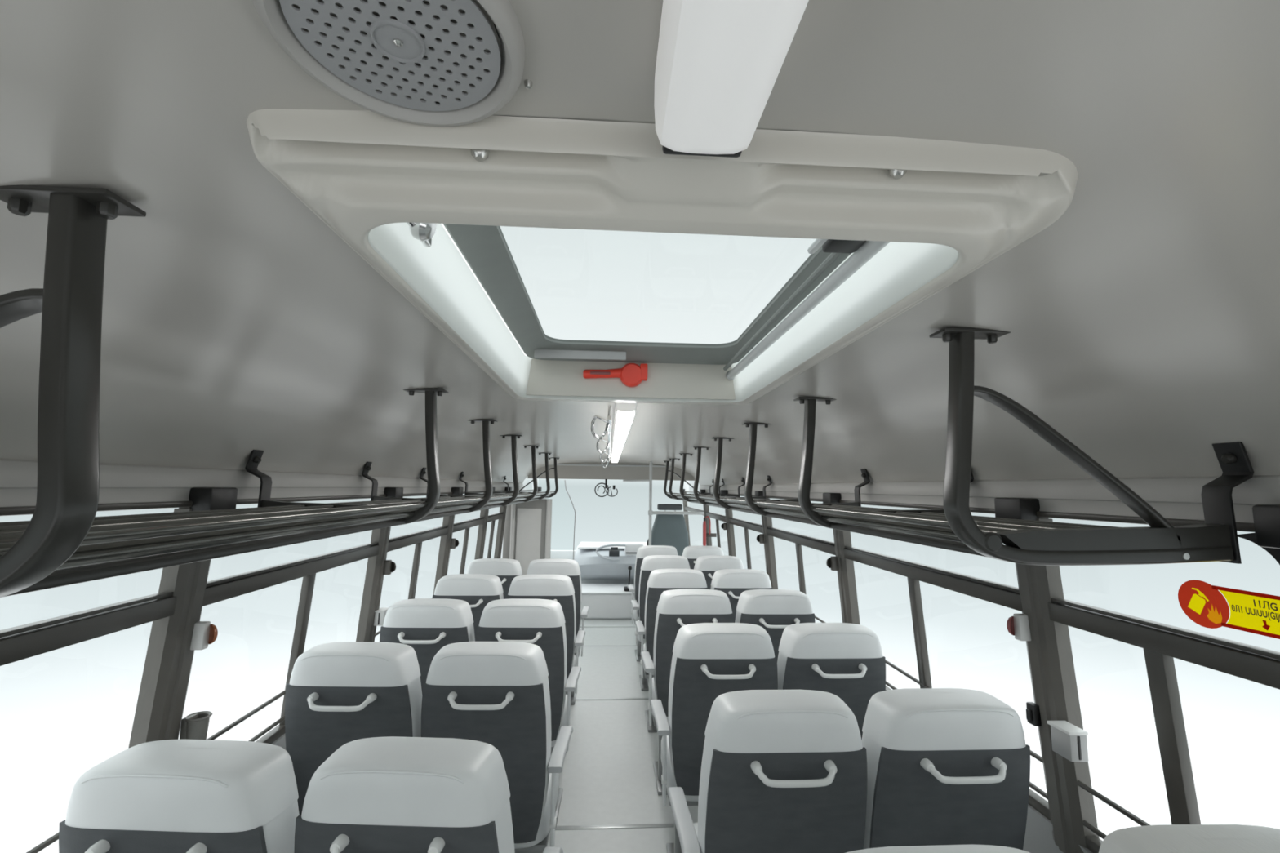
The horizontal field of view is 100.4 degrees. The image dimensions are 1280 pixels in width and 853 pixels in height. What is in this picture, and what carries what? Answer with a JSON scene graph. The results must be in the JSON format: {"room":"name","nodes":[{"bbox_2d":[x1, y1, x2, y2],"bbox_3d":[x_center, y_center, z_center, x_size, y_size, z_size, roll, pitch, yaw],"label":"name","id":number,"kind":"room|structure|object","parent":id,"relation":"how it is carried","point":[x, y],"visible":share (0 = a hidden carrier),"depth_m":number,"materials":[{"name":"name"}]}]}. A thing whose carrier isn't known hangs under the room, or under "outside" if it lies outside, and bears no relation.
{"room":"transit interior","nodes":[
{"label":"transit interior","id":0,"kind":"room"},
{"bbox_2d":[0,458,542,750],"bbox_3d":[-1.380,1.177,3.465,0.260,1.690,9.500,1,-7,-3],"label":"wall","id":1,"kind":"structure","parent":0,"point":[158,715],"depth_m":1.38,"materials":[{"name":"plastic"}]},
{"bbox_2d":[0,506,191,852],"bbox_3d":[-1.181,0.554,0.780,0.093,0.835,1.136,1,-7,-3],"label":"window","id":2,"kind":"structure","parent":1,"relation":"in","point":[17,643],"depth_m":1.11,"materials":[{"name":"paint"}]},
{"bbox_2d":[179,711,212,739],"bbox_3d":[-1.185,0.807,1.427,0.060,0.066,0.059,1,-7,-3],"label":"box","id":3,"kind":"object","parent":1,"relation":"attached to","point":[194,726],"visible":0.77,"depth_m":1.41,"materials":[{"name":"grey plastic"}]},
{"bbox_2d":[190,621,217,650],"bbox_3d":[-1.155,0.556,1.423,0.057,0.070,0.042,1,-7,-3],"label":"lamp","id":4,"kind":"object","parent":1,"relation":"attached to","point":[205,633],"visible":1,"depth_m":1.41,"materials":[{"name":"white plastic"}]},
{"bbox_2d":[0,184,559,597],"bbox_3d":[-0.968,0.245,2.995,0.564,0.419,5.038,1,-7,-3],"label":"luggage rack","id":5,"kind":"object","parent":1,"relation":"attached to","point":[64,543],"visible":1,"depth_m":0.55,"materials":[{"name":"black metal"}]},
{"bbox_2d":[201,542,379,744],"bbox_3d":[-1.252,0.690,1.980,0.093,0.835,1.136,1,-7,-3],"label":"window","id":6,"kind":"structure","parent":1,"relation":"in","point":[220,589],"depth_m":1.88,"materials":[{"name":"paint"}]},
{"bbox_2d":[373,607,388,626],"bbox_3d":[-1.250,0.922,2.584,0.050,0.072,0.068,1,-7,-3],"label":"box","id":7,"kind":"object","parent":1,"relation":"attached to","point":[380,615],"visible":0.84,"depth_m":2.56,"materials":[{"name":"white plastic"}]},
{"bbox_2d":[382,560,395,575],"bbox_3d":[-1.226,0.691,2.619,0.057,0.070,0.042,1,-7,-3],"label":"lamp","id":8,"kind":"object","parent":1,"relation":"attached to","point":[389,566],"visible":1,"depth_m":2.60,"materials":[{"name":"paint"}]},
{"bbox_2d":[375,525,448,635],"bbox_3d":[-1.319,0.820,3.131,0.093,0.835,1.036,1,-7,-3],"label":"window","id":9,"kind":"structure","parent":1,"relation":"in","point":[417,538],"depth_m":3.11,"materials":[{"name":"paint"}]},
{"bbox_2d":[450,537,458,548],"bbox_3d":[-1.290,0.816,3.720,0.057,0.070,0.042,1,-7,-3],"label":"lamp","id":10,"kind":"object","parent":1,"relation":"attached to","point":[455,543],"visible":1,"depth_m":3.70,"materials":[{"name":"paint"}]},
{"bbox_2d":[453,516,484,573],"bbox_3d":[-1.383,0.943,4.212,0.093,0.835,0.996,1,-7,-3],"label":"window","id":11,"kind":"structure","parent":1,"relation":"in","point":[466,525],"depth_m":4.19,"materials":[{"name":"paint"}]},
{"bbox_2d":[487,512,503,558],"bbox_3d":[-1.439,1.050,5.165,0.093,0.835,0.776,1,-7,-3],"label":"window","id":12,"kind":"structure","parent":1,"relation":"in","point":[492,517],"depth_m":5.14,"materials":[{"name":"paint"}]},
{"bbox_2d":[527,462,694,480],"bbox_3d":[-0.357,0.571,6.884,2.160,0.225,0.052,1,-7,-3],"label":"wall","id":13,"kind":"structure","parent":0,"point":[585,470],"depth_m":6.87,"materials":[{"name":"plastic"}]},
{"bbox_2d":[594,479,617,497],"bbox_3d":[-0.430,0.786,6.801,0.298,0.232,0.028,1,-7,-3],"label":"fan","id":14,"kind":"object","parent":13,"relation":"attached to","point":[606,480],"visible":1,"depth_m":6.79,"materials":[{"name":"black metal"}]},
{"bbox_2d":[532,478,688,583],"bbox_3d":[-0.456,1.587,8.277,2.440,1.990,0.070,1,-7,-3],"label":"window","id":15,"kind":"structure","parent":13,"relation":"in","point":[554,554],"depth_m":8.16,"materials":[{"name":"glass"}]},
{"bbox_2d":[546,618,697,852],"bbox_3d":[-0.192,2.064,3.435,2.480,0.072,9.500,1,-7,-3],"label":"floor","id":16,"kind":"structure","parent":0,"point":[611,802],"depth_m":3.20,"materials":[{"name":"plastic"}]},
{"bbox_2d":[58,739,299,852],"bbox_3d":[-0.923,1.233,1.252,0.429,1.090,0.673,1,-7,2],"label":"seat","id":17,"kind":"object","parent":16,"relation":"on","point":[169,796],"visible":1,"depth_m":1.01,"materials":[{"name":"plastic"}]},
{"bbox_2d":[284,641,422,815],"bbox_3d":[-0.974,1.315,1.981,0.429,1.090,0.673,1,-7,0],"label":"seat","id":18,"kind":"object","parent":16,"relation":"on","point":[338,694],"visible":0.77,"depth_m":1.75,"materials":[{"name":"grey fabric"}]},
{"bbox_2d":[379,598,475,693],"bbox_3d":[-1.023,1.398,2.709,0.429,1.090,0.673,1,-7,-2],"label":"seat","id":19,"kind":"object","parent":16,"relation":"on","point":[427,625],"visible":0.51,"depth_m":2.47,"materials":[{"name":"grey fabric"}]},
{"bbox_2d":[293,736,563,852],"bbox_3d":[-0.458,1.242,1.276,0.478,1.090,0.673,1,-7,2],"label":"seat","id":20,"kind":"object","parent":16,"relation":"on","point":[392,794],"visible":1,"depth_m":1.04,"materials":[{"name":"plastic"}]},
{"bbox_2d":[432,573,503,641],"bbox_3d":[-1.070,1.480,3.438,0.429,1.090,0.673,1,-7,-3],"label":"seat","id":21,"kind":"object","parent":16,"relation":"on","point":[477,590],"visible":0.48,"depth_m":3.20,"materials":[{"name":"grey fabric"}]},
{"bbox_2d":[466,558,522,599],"bbox_3d":[-1.113,1.563,4.167,0.429,1.090,0.673,1,-7,-3],"label":"seat","id":22,"kind":"object","parent":16,"relation":"on","point":[505,569],"visible":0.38,"depth_m":3.93,"materials":[{"name":"grey fabric"}]},
{"bbox_2d":[421,641,573,852],"bbox_3d":[-0.512,1.324,2.006,0.478,1.090,0.673,1,-7,-2],"label":"seat","id":23,"kind":"object","parent":16,"relation":"on","point":[496,694],"visible":0.77,"depth_m":1.78,"materials":[{"name":"plastic"}]},
{"bbox_2d":[514,773,559,848],"bbox_3d":[-0.541,1.463,2.103,0.416,0.115,0.450,1,-7,-2],"label":"seat cushion","id":24,"kind":"object","parent":23,"relation":"on","point":[544,828],"depth_m":1.93,"materials":[{"name":"grey fabric"}]},
{"bbox_2d":[502,498,551,575],"bbox_3d":[-1.215,1.528,5.683,0.510,1.500,0.080,1,-7,-3],"label":"wall","id":25,"kind":"structure","parent":16,"relation":"on","point":[526,538],"depth_m":5.71,"materials":[{"name":"grey plastic"}]},
{"bbox_2d":[475,598,581,826],"bbox_3d":[-0.557,1.407,2.735,0.478,1.090,0.673,1,-7,-2],"label":"seat","id":26,"kind":"object","parent":16,"relation":"on","point":[540,623],"visible":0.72,"depth_m":2.51,"materials":[{"name":"plastic"}]},
{"bbox_2d":[551,694,567,746],"bbox_3d":[-0.588,1.546,2.831,0.416,0.115,0.450,1,-7,-2],"label":"seat cushion","id":27,"kind":"object","parent":26,"relation":"on","point":[563,722],"depth_m":2.72,"materials":[{"name":"grey fabric"}]},
{"bbox_2d":[506,574,585,752],"bbox_3d":[-0.604,1.489,3.464,0.478,1.090,0.673,1,-7,-3],"label":"seat","id":28,"kind":"object","parent":16,"relation":"on","point":[557,588],"visible":0.42,"depth_m":3.24,"materials":[{"name":"plastic"}]},
{"bbox_2d":[572,654,576,666],"bbox_3d":[-0.637,1.628,3.559,0.416,0.115,0.450,1,-7,-3],"label":"seat cushion","id":29,"kind":"object","parent":28,"relation":"on","point":[575,658],"depth_m":3.60,"materials":[{"name":"grey fabric"}]},
{"bbox_2d":[526,559,589,704],"bbox_3d":[-0.647,1.572,4.193,0.478,1.090,0.673,1,-7,-3],"label":"seat","id":30,"kind":"object","parent":16,"relation":"on","point":[570,568],"visible":0.31,"depth_m":3.97,"materials":[{"name":"plastic"}]},
{"bbox_2d":[574,627,581,653],"bbox_3d":[-0.680,1.710,4.288,0.416,0.115,0.450,1,-7,-3],"label":"seat cushion","id":31,"kind":"object","parent":30,"relation":"on","point":[580,628],"depth_m":4.14,"materials":[{"name":"white plastic"}]},
{"bbox_2d":[564,480,575,559],"bbox_3d":[-1.173,1.567,6.914,0.653,1.741,0.030,1,-7,-3],"label":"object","id":32,"kind":"object","parent":16,"relation":"on","point":[564,480],"visible":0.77,"depth_m":6.97,"materials":[{"name":"grey metal"}]},
{"bbox_2d":[581,565,635,618],"bbox_3d":[-0.427,2.137,7.042,0.820,0.658,0.640,1,-7,-3],"label":"engine cover","id":33,"kind":"object","parent":16,"relation":"on","point":[604,601],"visible":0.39,"depth_m":6.73,"materials":[{"name":"white plastic"}]},
{"bbox_2d":[574,538,648,580],"bbox_3d":[-0.112,1.831,7.612,1.620,0.744,1.214,1,-7,-3],"label":"dashboard","id":34,"kind":"object","parent":16,"relation":"on","point":[595,560],"visible":0.59,"depth_m":7.32,"materials":[{"name":"grey plastic"}]},
{"bbox_2d":[595,543,626,560],"bbox_3d":[-0.401,1.717,7.291,0.414,0.222,0.131,1,-7,-3],"label":"steering wheel","id":35,"kind":"object","parent":34,"relation":"attached to","point":[613,555],"depth_m":7.28,"materials":[{"name":"black plastic"}]},
{"bbox_2d":[624,542,644,555],"bbox_3d":[-0.081,1.763,7.437,0.260,0.260,0.160,1,-7,-3],"label":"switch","id":36,"kind":"object","parent":34,"relation":"attached to","point":[628,547],"depth_m":7.37,"materials":[{"name":"white plastic"}]},
{"bbox_2d":[627,545,678,662],"bbox_3d":[0.123,1.700,5.226,0.478,1.090,0.673,1,-7,-4],"label":"seat","id":37,"kind":"object","parent":16,"relation":"on","point":[647,550],"visible":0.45,"depth_m":5.00,"materials":[{"name":"plastic"}]},
{"bbox_2d":[633,609,639,620],"bbox_3d":[0.138,1.839,5.324,0.416,0.115,0.450,1,-7,-4],"label":"seat cushion","id":38,"kind":"object","parent":37,"relation":"on","point":[634,611],"depth_m":5.15,"materials":[{"name":"white plastic"}]},
{"bbox_2d":[631,555,689,691],"bbox_3d":[0.167,1.617,4.498,0.478,1.090,0.673,1,-7,-3],"label":"seat","id":39,"kind":"object","parent":16,"relation":"on","point":[650,563],"visible":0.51,"depth_m":4.27,"materials":[{"name":"plastic"}]},
{"bbox_2d":[637,619,644,643],"bbox_3d":[0.184,1.757,4.596,0.416,0.115,0.450,1,-7,-3],"label":"seat cushion","id":40,"kind":"object","parent":39,"relation":"on","point":[638,636],"depth_m":4.42,"materials":[{"name":"white plastic"}]},
{"bbox_2d":[651,503,688,555],"bbox_3d":[0.340,1.689,6.573,0.470,1.462,0.580,1,-7,-3],"label":"chair","id":41,"kind":"object","parent":16,"relation":"on","point":[668,530],"visible":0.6,"depth_m":6.34,"materials":[{"name":"fabric"}]},
{"bbox_2d":[635,568,707,732],"bbox_3d":[0.211,1.535,3.769,0.478,1.090,0.673,1,-7,-3],"label":"seat","id":42,"kind":"object","parent":16,"relation":"on","point":[660,580],"visible":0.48,"depth_m":3.54,"materials":[{"name":"plastic"}]},
{"bbox_2d":[643,643,653,675],"bbox_3d":[0.227,1.674,3.867,0.416,0.115,0.450,1,-7,-3],"label":"seat cushion","id":43,"kind":"object","parent":42,"relation":"on","point":[644,645],"depth_m":3.75,"materials":[{"name":"white plastic"}]},
{"bbox_2d":[640,589,733,795],"bbox_3d":[0.252,1.452,3.040,0.478,1.090,0.673,1,-7,-3],"label":"seat","id":44,"kind":"object","parent":16,"relation":"on","point":[676,609],"visible":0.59,"depth_m":2.81,"materials":[{"name":"plastic"}]},
{"bbox_2d":[651,677,668,721],"bbox_3d":[0.268,1.592,3.138,0.416,0.115,0.450,1,-7,-3],"label":"seat cushion","id":45,"kind":"object","parent":44,"relation":"on","point":[654,697],"depth_m":3.04,"materials":[{"name":"grey fabric"}]},
{"bbox_2d":[682,546,724,569],"bbox_3d":[0.586,1.709,5.253,0.429,1.090,0.673,1,-7,-3],"label":"seat","id":46,"kind":"object","parent":16,"relation":"on","point":[691,553],"visible":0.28,"depth_m":5.01,"materials":[{"name":"grey fabric"}]},
{"bbox_2d":[649,622,777,852],"bbox_3d":[0.295,1.370,2.312,0.478,1.090,0.673,1,-7,-3],"label":"seat","id":47,"kind":"object","parent":16,"relation":"on","point":[710,660],"visible":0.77,"depth_m":2.09,"materials":[{"name":"plastic"}]},
{"bbox_2d":[661,735,698,801],"bbox_3d":[0.312,1.509,2.410,0.416,0.115,0.450,1,-7,-3],"label":"seat cushion","id":48,"kind":"object","parent":47,"relation":"on","point":[669,778],"depth_m":2.24,"materials":[{"name":"grey fabric"}]},
{"bbox_2d":[693,555,743,589],"bbox_3d":[0.630,1.626,4.524,0.429,1.090,0.673,1,-7,-3],"label":"seat","id":49,"kind":"object","parent":16,"relation":"on","point":[708,565],"visible":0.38,"depth_m":4.28,"materials":[{"name":"grey fabric"}]},
{"bbox_2d":[710,568,773,622],"bbox_3d":[0.671,1.544,3.795,0.429,1.090,0.673,1,-7,-3],"label":"seat","id":50,"kind":"object","parent":16,"relation":"on","point":[733,582],"visible":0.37,"depth_m":3.56,"materials":[{"name":"grey fabric"}]},
{"bbox_2d":[666,689,866,852],"bbox_3d":[0.339,1.287,1.583,0.478,1.090,0.673,1,-7,-3],"label":"seat","id":51,"kind":"object","parent":16,"relation":"on","point":[783,771],"visible":1,"depth_m":1.36,"materials":[{"name":"plastic"}]},
{"bbox_2d":[693,822,697,837],"bbox_3d":[0.355,1.427,1.681,0.416,0.115,0.450,1,-7,-3],"label":"seat cushion","id":52,"kind":"object","parent":51,"relation":"on","point":[695,824],"depth_m":1.84,"materials":[{"name":"grey fabric"}]},
{"bbox_2d":[734,589,815,660],"bbox_3d":[0.716,1.461,3.067,0.429,1.090,0.673,1,-7,-3],"label":"seat","id":53,"kind":"object","parent":16,"relation":"on","point":[772,610],"visible":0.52,"depth_m":2.83,"materials":[{"name":"grey fabric"}]},
{"bbox_2d":[777,622,885,740],"bbox_3d":[0.757,1.379,2.338,0.429,1.090,0.673,1,-7,-3],"label":"seat","id":54,"kind":"object","parent":16,"relation":"on","point":[846,661],"visible":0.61,"depth_m":2.10,"materials":[{"name":"grey fabric"}]},
{"bbox_2d":[846,844,1029,852],"bbox_3d":[0.418,1.215,0.939,0.478,1.090,0.673,1,-7,-3],"label":"seat","id":55,"kind":"object","parent":16,"relation":"on","point":[945,848],"visible":1,"depth_m":0.83,"materials":[{"name":"plastic"}]},
{"bbox_2d":[862,688,1030,850],"bbox_3d":[0.800,1.296,1.609,0.429,1.090,0.673,1,-7,-3],"label":"seat","id":56,"kind":"object","parent":16,"relation":"on","point":[945,766],"visible":0.94,"depth_m":1.38,"materials":[{"name":"grey fabric"}]},
{"bbox_2d":[1098,824,1279,852],"bbox_3d":[0.932,1.229,1.002,0.429,1.090,0.673,1,-7,-2],"label":"seat","id":57,"kind":"object","parent":16,"relation":"on","point":[1160,838],"visible":1,"depth_m":0.86,"materials":[{"name":"grey fabric"}]},
{"bbox_2d":[0,0,1279,485],"bbox_3d":[-0.124,0.154,2.899,2.270,0.283,8.000,1,-7,-3],"label":"ceiling","id":58,"kind":"structure","parent":0,"point":[1143,322],"depth_m":0.68,"materials":[{"name":"plastic"}]},
{"bbox_2d":[252,0,533,126],"bbox_3d":[-0.168,-0.290,0.373,0.173,0.058,0.172,1,-7,-3],"label":"ceiling speaker","id":59,"kind":"object","parent":58,"relation":"attached to","point":[399,40],"visible":1,"depth_m":0.38,"materials":[{"name":"grey plastic"}]},
{"bbox_2d":[279,0,500,111],"bbox_3d":[-0.168,-0.268,0.370,0.138,0.002,0.138,-6,-9,44],"label":"grille","id":60,"kind":"object","parent":59,"relation":"attached to","point":[399,40],"depth_m":0.38,"materials":[{"name":"grey plastic"}]},
{"bbox_2d":[591,405,611,467],"bbox_3d":[-0.248,0.168,3.721,0.082,0.124,3.550,1,-7,-3],"label":"handrail","id":61,"kind":"object","parent":58,"relation":"attached to","point":[608,426],"visible":1,"depth_m":2.17,"materials":[{"name":"silver metal"}]},
{"bbox_2d":[611,402,635,462],"bbox_3d":[-0.152,0.127,3.607,0.070,0.069,3.609,1,-7,-3],"label":"lamp","id":62,"kind":"object","parent":58,"relation":"attached to","point":[624,412],"visible":0.86,"depth_m":2.15,"materials":[{"name":"white plastic"}]},
{"bbox_2d":[246,108,1077,404],"bbox_3d":[0.016,-0.207,1.142,0.803,0.154,1.362,1,-7,-3],"label":"roof hatch","id":63,"kind":"object","parent":58,"relation":"attached to","point":[895,221],"visible":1,"depth_m":0.53,"materials":[{"name":"plastic"}]},
{"bbox_2d":[582,363,648,386],"bbox_3d":[-0.074,-0.157,1.617,0.194,0.071,0.034,1,-7,-3],"label":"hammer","id":64,"kind":"object","parent":63,"relation":"attached to","point":[631,375],"visible":1,"depth_m":1.60,"materials":[{"name":"red plastic"}]},
{"bbox_2d":[653,0,808,157],"bbox_3d":[0.070,-0.277,0.054,0.077,0.064,0.736,1,-7,-3],"label":"lamp","id":65,"kind":"object","parent":58,"relation":"attached to","point":[719,63],"visible":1,"depth_m":0.32,"materials":[{"name":"white plastic"}]},
{"bbox_2d":[622,461,725,547],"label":"window","id":66,"kind":"structure","parent":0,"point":[717,517],"depth_m":6.24,"materials":[{"name":"paint"}]},
{"bbox_2d":[682,475,1279,852],"bbox_3d":[1.020,1.224,3.601,0.260,1.690,9.500,1,-7,-3],"label":"wall","id":67,"kind":"structure","parent":0,"point":[1178,500],"depth_m":1.42,"materials":[{"name":"plastic"}]},
{"bbox_2d":[684,506,703,546],"bbox_3d":[0.771,1.329,7.355,0.093,0.835,1.726,1,-7,-3],"label":"window","id":68,"kind":"structure","parent":67,"relation":"in","point":[686,508],"depth_m":7.52,"materials":[{"name":"paint"}]},
{"bbox_2d":[702,515,716,546],"bbox_3d":[0.745,1.119,5.694,0.153,0.326,0.058,1,-7,-3],"label":"fire extinguisher","id":69,"kind":"object","parent":67,"relation":"attached to","point":[705,535],"visible":0.94,"depth_m":5.68,"materials":[{"name":"red paint"}]},
{"bbox_2d":[720,522,726,529],"bbox_3d":[0.830,0.988,5.277,0.057,0.070,0.042,1,-7,-3],"label":"lamp","id":70,"kind":"object","parent":67,"relation":"attached to","point":[723,526],"visible":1,"depth_m":5.26,"materials":[{"name":"paint"}]},
{"bbox_2d":[728,517,763,568],"bbox_3d":[0.932,1.019,4.612,0.093,0.835,1.196,1,-7,-3],"label":"window","id":71,"kind":"structure","parent":67,"relation":"in","point":[747,525],"depth_m":4.59,"materials":[{"name":"paint"}]},
{"bbox_2d":[756,533,764,543],"bbox_3d":[0.904,0.845,4.017,0.057,0.070,0.042,1,-7,-3],"label":"lamp","id":72,"kind":"object","parent":67,"relation":"attached to","point":[760,539],"visible":1,"depth_m":4.00,"materials":[{"name":"paint"}]},
{"bbox_2d":[765,497,835,622],"bbox_3d":[1.007,0.874,3.337,0.093,0.835,1.226,1,-7,-3],"label":"window","id":73,"kind":"structure","parent":67,"relation":"in","point":[828,547],"depth_m":3.31,"materials":[{"name":"paint"}]},
{"bbox_2d":[826,555,838,570],"bbox_3d":[0.980,0.699,2.727,0.057,0.070,0.042,1,-7,-3],"label":"lamp","id":74,"kind":"object","parent":67,"relation":"attached to","point":[832,562],"visible":1,"depth_m":2.71,"materials":[{"name":"paint"}]},
{"bbox_2d":[843,546,1050,820],"bbox_3d":[1.081,0.731,2.072,0.093,0.835,1.176,1,-7,-3],"label":"window","id":75,"kind":"structure","parent":67,"relation":"in","point":[1004,595],"depth_m":2.02,"materials":[{"name":"paint"}]},
{"bbox_2d":[663,327,1253,565],"bbox_3d":[0.681,0.315,3.417,0.564,0.419,4.978,1,-7,-3],"label":"luggage rack","id":76,"kind":"object","parent":67,"relation":"attached to","point":[953,527],"visible":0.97,"depth_m":0.96,"materials":[{"name":"black metal"}]},
{"bbox_2d":[1006,613,1031,640],"bbox_3d":[1.052,0.559,1.492,0.057,0.070,0.042,1,-7,-3],"label":"lamp","id":77,"kind":"object","parent":67,"relation":"attached to","point":[1018,625],"visible":1,"depth_m":1.48,"materials":[{"name":"white plastic"}]},
{"bbox_2d":[1047,720,1088,762],"bbox_3d":[1.079,0.794,1.345,0.050,0.072,0.068,1,-7,-3],"label":"box","id":78,"kind":"object","parent":67,"relation":"attached to","point":[1068,740],"visible":1,"depth_m":1.32,"materials":[{"name":"grey plastic"}]},
{"bbox_2d":[1038,516,1279,852],"bbox_3d":[1.132,0.623,1.137,0.101,0.840,0.563,1,-7,-3],"label":"window","id":79,"kind":"structure","parent":67,"relation":"in","point":[1161,642],"depth_m":1.13,"materials":[{"name":"paint"}]},
{"bbox_2d":[1177,579,1279,639],"bbox_3d":[1.124,0.348,1.014,0.008,0.092,0.188,1,-7,-3],"label":"sticker","id":80,"kind":"object","parent":79,"relation":"attached to","point":[1185,593],"visible":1,"depth_m":1.04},
{"bbox_2d":[1026,702,1041,726],"bbox_3d":[1.082,0.793,1.471,0.028,0.055,0.030,1,-7,-3],"label":"box","id":81,"kind":"object","parent":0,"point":[1033,711],"depth_m":1.46,"materials":[{"name":"black plastic"}]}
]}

